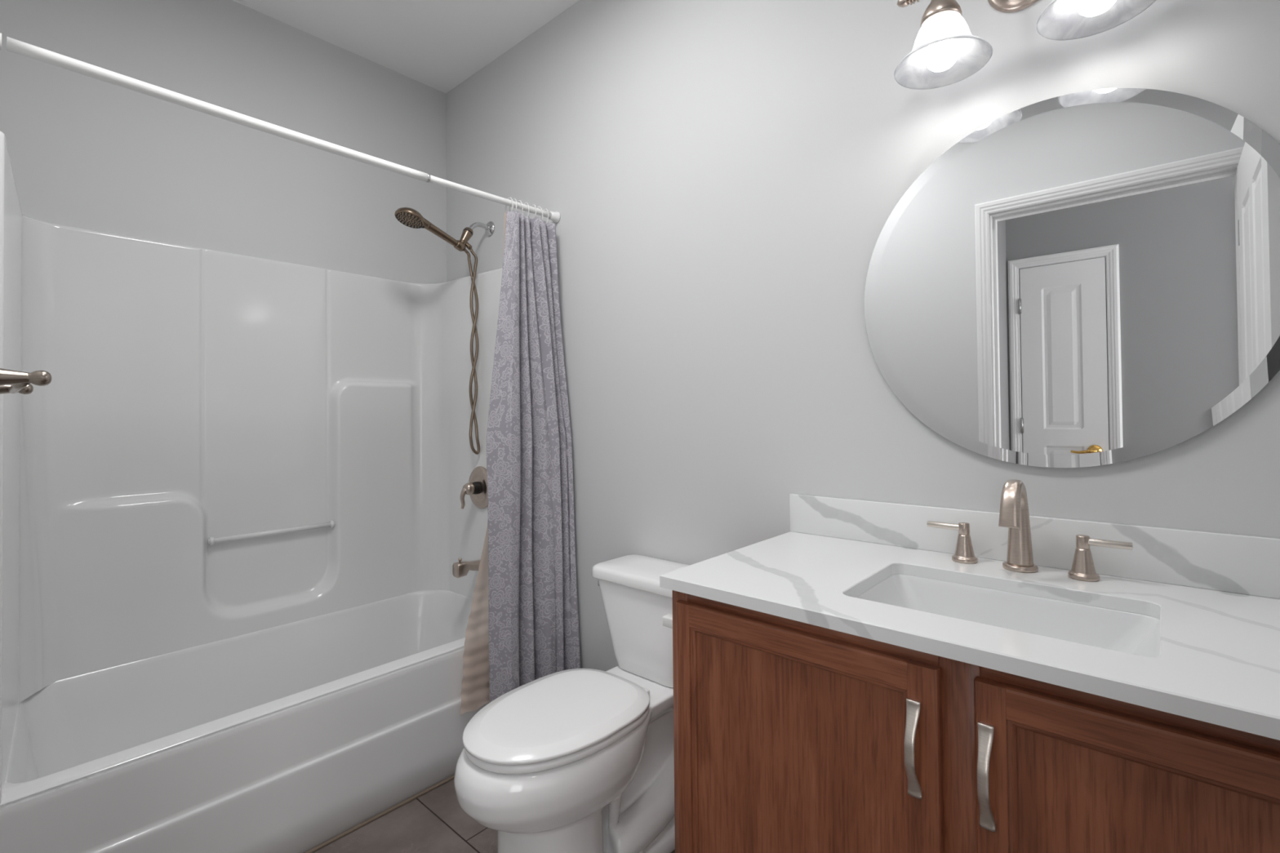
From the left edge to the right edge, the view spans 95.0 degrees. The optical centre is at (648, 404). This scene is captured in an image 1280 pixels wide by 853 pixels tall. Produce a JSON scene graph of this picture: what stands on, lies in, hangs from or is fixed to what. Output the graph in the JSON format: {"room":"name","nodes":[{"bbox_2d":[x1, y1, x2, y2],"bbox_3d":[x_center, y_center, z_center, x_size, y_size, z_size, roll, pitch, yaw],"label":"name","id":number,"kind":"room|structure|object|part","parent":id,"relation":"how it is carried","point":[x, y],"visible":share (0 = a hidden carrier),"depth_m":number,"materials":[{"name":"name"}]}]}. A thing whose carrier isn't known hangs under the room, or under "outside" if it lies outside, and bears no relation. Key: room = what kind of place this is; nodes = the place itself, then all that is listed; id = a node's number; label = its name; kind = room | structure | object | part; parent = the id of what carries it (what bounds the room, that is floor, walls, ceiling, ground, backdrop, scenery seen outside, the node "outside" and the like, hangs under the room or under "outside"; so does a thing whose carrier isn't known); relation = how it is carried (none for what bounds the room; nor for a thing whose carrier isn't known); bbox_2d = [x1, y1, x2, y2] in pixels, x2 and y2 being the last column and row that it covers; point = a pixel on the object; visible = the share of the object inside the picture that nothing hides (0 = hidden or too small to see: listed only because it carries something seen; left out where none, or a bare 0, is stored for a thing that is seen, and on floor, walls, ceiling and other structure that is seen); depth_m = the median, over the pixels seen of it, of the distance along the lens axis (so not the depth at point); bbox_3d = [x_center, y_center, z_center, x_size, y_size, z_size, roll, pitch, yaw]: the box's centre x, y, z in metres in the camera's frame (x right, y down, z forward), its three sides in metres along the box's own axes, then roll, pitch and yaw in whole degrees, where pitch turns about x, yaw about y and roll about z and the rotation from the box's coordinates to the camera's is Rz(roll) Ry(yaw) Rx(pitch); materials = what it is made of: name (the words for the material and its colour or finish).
{"room":"bathroom","nodes":[
{"label":"bathroom","id":0,"kind":"room"},
{"bbox_2d":[0,0,446,284],"bbox_3d":[-1.489,-0.124,2.269,0.120,2.726,1.715,-1,-1,41],"label":"wall","id":1,"kind":"structure","parent":0,"point":[85,152],"depth_m":2.12,"materials":[{"name":"white paint"}]},
{"bbox_2d":[303,774,454,852],"bbox_3d":[-0.846,1.221,1.687,0.012,0.007,1.465,-1,-1,41],"label":"trim","id":2,"kind":"structure","parent":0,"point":[314,849],"depth_m":1.73,"materials":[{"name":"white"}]},
{"bbox_2d":[232,0,579,93],"bbox_3d":[-0.203,-1.557,0.282,4.720,0.060,3.020,-1,-1,41],"label":"ceiling","id":3,"kind":"structure","parent":0,"point":[438,45],"depth_m":2.32,"materials":[{"name":"white paint"}]},
{"bbox_2d":[313,778,675,852],"bbox_3d":[-0.175,1.228,0.245,4.720,0.060,3.020,-1,-1,41],"label":"floor","id":4,"kind":"structure","parent":0,"point":[435,821],"depth_m":1.67,"materials":[{"name":"tile"}]},
{"bbox_2d":[0,130,502,852],"bbox_3d":[-1.147,0.337,1.965,0.776,1.788,1.478,-1,-1,41],"label":"shower","id":5,"kind":"object","parent":4,"relation":"on","point":[234,613],"visible":0.85,"depth_m":1.94,"materials":[{"name":"white plastic"}]},
{"bbox_2d":[0,590,488,852],"bbox_3d":[-1.139,1.026,1.955,0.774,0.410,1.476,-1,-1,41],"label":"tub","id":6,"kind":"object","parent":5,"relation":"in","point":[290,735],"depth_m":1.72,"materials":[{"name":"white plastic"}]},
{"bbox_2d":[452,558,480,577],"bbox_3d":[-0.742,0.663,2.412,0.046,0.075,0.122,-1,-1,41],"label":"tub spout","id":7,"kind":"object","parent":5,"relation":"attached to","point":[461,568],"visible":0.89,"depth_m":2.38,"materials":[{"name":"silver metal"}]},
{"bbox_2d":[459,466,487,509],"bbox_3d":[-0.735,0.349,2.427,0.177,0.177,0.092,-1,-1,41],"label":"shower valve","id":8,"kind":"object","parent":5,"relation":"attached to","point":[476,487],"visible":0.95,"depth_m":2.43,"materials":[{"name":"silver metal"}]},
{"bbox_3d":[-0.750,0.377,2.410,0.052,0.108,0.046,-1,-1,41],"label":"lever","id":9,"kind":"part","parent":8,"relation":"part of","materials":[{"name":"silver metal"}]},
{"bbox_2d":[453,554,689,852],"bbox_3d":[-0.148,0.855,1.551,0.412,0.722,0.766,-1,-1,41],"label":"toilet","id":10,"kind":"object","parent":4,"relation":"on","point":[575,760],"visible":0.84,"depth_m":1.43,"materials":[{"name":"white ceramic"}]},
{"bbox_3d":[-0.230,0.762,1.460,0.352,0.020,0.474,-1,-1,41],"label":"lid","id":11,"kind":"part","parent":10,"relation":"part of","materials":[{"name":"white plastic"}]},
{"bbox_3d":[-0.230,0.785,1.461,0.350,0.020,0.468,-1,-1,41],"label":"seat","id":12,"kind":"part","parent":10,"relation":"part of","materials":[{"name":"white plastic"}]},
{"bbox_3d":[-0.152,1.006,1.543,0.361,0.420,0.749,-1,-1,41],"label":"bowl","id":13,"kind":"part","parent":10,"relation":"part of","materials":[{"name":"white ceramic"}]},
{"bbox_3d":[0.034,0.666,1.765,0.384,0.266,0.186,-1,-1,41],"label":"tank","id":14,"kind":"part","parent":10,"relation":"part of","materials":[{"name":"white ceramic"}]},
{"bbox_3d":[0.031,0.514,1.765,0.412,0.038,0.210,-1,-1,41],"label":"tank lid","id":15,"kind":"part","parent":10,"relation":"part of","materials":[{"name":"white ceramic"}]},
{"bbox_2d":[671,590,1279,852],"bbox_3d":[0.610,0.780,1.020,1.059,0.842,0.579,-1,-1,41],"label":"vanity cabinet","id":16,"kind":"object","parent":4,"relation":"on","point":[790,735],"visible":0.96,"depth_m":0.86,"materials":[{"name":"brown wood"}]},
{"bbox_2d":[662,613,672,628],"bbox_3d":[0.053,0.458,1.230,0.047,0.036,0.030,-1,-1,41],"label":"toilet paper holder","id":17,"kind":"object","parent":16,"relation":"attached to","point":[668,619],"visible":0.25,"depth_m":1.23,"materials":[{"name":"white plastic"}]},
{"bbox_3d":[0.243,0.733,1.006,0.484,0.692,0.018,-1,-1,41],"label":"door","id":18,"kind":"part","parent":16,"relation":"part of","materials":[{"name":"brown wood"}]},
{"bbox_3d":[0.383,0.505,0.853,0.020,0.140,0.028,-1,-1,41],"label":"handle","id":19,"kind":"part","parent":16,"relation":"part of","materials":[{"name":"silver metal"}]},
{"bbox_2d":[659,493,1279,740],"bbox_3d":[0.612,0.296,1.033,1.077,0.125,0.563,-1,-1,41],"label":"countertop","id":20,"kind":"structure","parent":16,"relation":"on","point":[1215,597],"depth_m":1.03,"materials":[{"name":"stone"}]},
{"bbox_2d":[856,573,1159,657],"bbox_3d":[0.596,0.418,1.009,0.474,0.119,0.334,-1,-1,41],"label":"sink","id":21,"kind":"object","parent":20,"relation":"in","point":[1138,634],"visible":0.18,"depth_m":1.09,"materials":[{"name":"white ceramic"}]},
{"bbox_2d":[927,479,1133,582],"bbox_3d":[0.729,0.242,1.162,0.354,0.186,0.141,-1,-1,41],"label":"faucet","id":22,"kind":"object","parent":20,"relation":"on","point":[1014,513],"visible":1,"depth_m":1.16,"materials":[{"name":"silver metal"}]},
{"bbox_3d":[0.649,0.266,1.286,0.071,0.014,0.014,-1,-1,42],"label":"lever","id":23,"kind":"part","parent":22,"relation":"part of","materials":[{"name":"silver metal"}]},
{"bbox_3d":[0.678,0.296,1.260,0.049,0.082,0.049,-1,-1,41],"label":"handle","id":24,"kind":"part","parent":22,"relation":"part of","materials":[{"name":"silver metal"}]},
{"bbox_3d":[0.755,0.330,1.192,0.061,0.011,0.061,-1,-1,41],"label":"spout","id":25,"kind":"part","parent":22,"relation":"part of","materials":[{"name":"silver metal"}]},
{"bbox_3d":[0.833,0.293,1.124,0.049,0.082,0.049,-1,-1,41],"label":"handle","id":26,"kind":"part","parent":22,"relation":"part of","materials":[{"name":"silver metal"}]},
{"bbox_3d":[0.862,0.262,1.099,0.071,0.014,0.014,-1,-1,40],"label":"lever","id":27,"kind":"part","parent":22,"relation":"part of","materials":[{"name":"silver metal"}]},
{"bbox_3d":[0.454,0.507,0.791,0.020,0.140,0.028,-1,-1,41],"label":"handle","id":28,"kind":"part","parent":16,"relation":"part of","materials":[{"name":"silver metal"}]},
{"bbox_3d":[0.642,0.724,0.656,0.484,0.692,0.018,-1,-1,41],"label":"door","id":29,"kind":"part","parent":16,"relation":"part of","materials":[{"name":"brown wood"}]},
{"bbox_2d":[445,0,1279,671],"bbox_3d":[0.229,-0.148,1.825,3.050,2.726,0.120,-1,-1,41],"label":"wall","id":30,"kind":"structure","parent":0,"point":[724,179],"depth_m":1.68,"materials":[{"name":"white paint"}]},
{"bbox_2d":[0,32,560,222],"bbox_3d":[-0.841,-0.724,1.702,0.042,0.046,1.478,-1,-1,41],"label":"shower curtain rod","id":31,"kind":"object","parent":30,"relation":"attached to","point":[15,46],"visible":1,"depth_m":1.47,"materials":[{"name":"white plastic"}]},
{"bbox_2d":[460,212,506,715],"bbox_3d":[-0.508,0.171,2.074,0.030,1.713,0.374,-1,-1,41],"label":"curtain liner","id":32,"kind":"object","parent":31,"relation":"hanging from","point":[475,691],"visible":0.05,"depth_m":1.98,"materials":[{"name":"beige plastic"}]},
{"bbox_2d":[394,207,494,454],"bbox_3d":[-0.824,-0.294,2.392,0.113,1.008,0.417,-1,-1,41],"label":"shower","id":33,"kind":"object","parent":30,"relation":"attached to","point":[410,217],"visible":1,"depth_m":2.44,"materials":[{"name":"silver metal"}]},
{"bbox_3d":[-0.730,-0.751,2.511,0.019,0.058,0.115,-1,-1,41],"label":"shower arm","id":34,"kind":"part","parent":33,"relation":"part of","materials":[{"name":"silver metal"}]},
{"bbox_2d":[893,0,1155,89],"bbox_3d":[0.720,-0.832,1.149,0.435,0.286,0.256,-1,-1,41],"label":"vanity light","id":35,"kind":"object","parent":30,"relation":"attached to","point":[944,52],"visible":1,"depth_m":1.17,"materials":[{"name":"white glass"}]},
{"bbox_3d":[0.600,-0.737,1.203,0.060,0.100,0.060,-1,-1,41],"label":"bulb","id":36,"kind":"part","parent":35,"relation":"part of","materials":[{"name":"white glass"}]},
{"bbox_3d":[0.600,-0.741,1.203,0.181,0.092,0.181,-1,-1,41],"label":"lamp shade","id":37,"kind":"part","parent":35,"relation":"part of","materials":[{"name":"white glass"}]},
{"bbox_3d":[0.791,-0.745,1.036,0.181,0.092,0.181,-1,-1,41],"label":"lamp shade","id":38,"kind":"part","parent":35,"relation":"part of","materials":[{"name":"white glass"}]},
{"bbox_3d":[0.791,-0.741,1.036,0.060,0.100,0.060,-1,-1,41],"label":"bulb","id":39,"kind":"part","parent":35,"relation":"part of","materials":[{"name":"white glass"}]},
{"bbox_2d":[789,493,1279,599],"bbox_3d":[0.792,0.285,1.239,1.077,0.101,0.016,-1,-1,41],"label":"backsplash","id":40,"kind":"structure","parent":30,"relation":"attached to","point":[1242,564],"depth_m":1.18,"materials":[{"name":"stone"}]},
{"bbox_2d":[864,88,1279,467],"bbox_3d":[0.826,-0.250,1.214,0.761,0.761,0.012,-1,-1,41],"label":"round mirror","id":41,"kind":"object","parent":30,"relation":"attached to","point":[1087,278],"visible":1,"depth_m":1.17,"materials":[{"name":"clear glass"}]},
{"bbox_3d":[-0.786,-0.154,0.591,3.150,2.726,0.115,-1,-1,41],"label":"wall","id":42,"kind":"structure","parent":0,"visible":0},
{"bbox_2d":[0,368,52,394],"bbox_3d":[-1.093,-0.035,0.994,0.511,0.054,0.088,-1,-1,41],"label":"towel bar","id":43,"kind":"object","parent":42,"relation":"attached to","point":[11,381],"visible":1,"depth_m":0.86,"materials":[{"name":"silver metal"}]},
{"bbox_3d":[-1.265,-0.031,1.144,0.054,0.054,0.088,-1,-1,41],"label":"post","id":44,"kind":"part","parent":43,"relation":"part of","materials":[{"name":"silver metal"}]},
{"bbox_3d":[-0.921,-0.039,0.843,0.054,0.054,0.088,-1,-1,41],"label":"post","id":45,"kind":"part","parent":43,"relation":"part of","materials":[{"name":"silver metal"}]},
{"bbox_3d":[-0.470,-0.707,2.121,0.045,0.064,0.010,-1,-1,41],"label":"curtain ring","id":46,"kind":"object","parent":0,"visible":0},
{"bbox_2d":[486,210,580,702],"bbox_3d":[-0.410,0.172,2.065,0.151,1.705,0.333,-1,-1,41],"label":"shower curtain","id":47,"kind":"object","parent":46,"relation":"hanging from","point":[533,603],"visible":0.96,"depth_m":2.07,"materials":[{"name":"fabric"}]}
]}

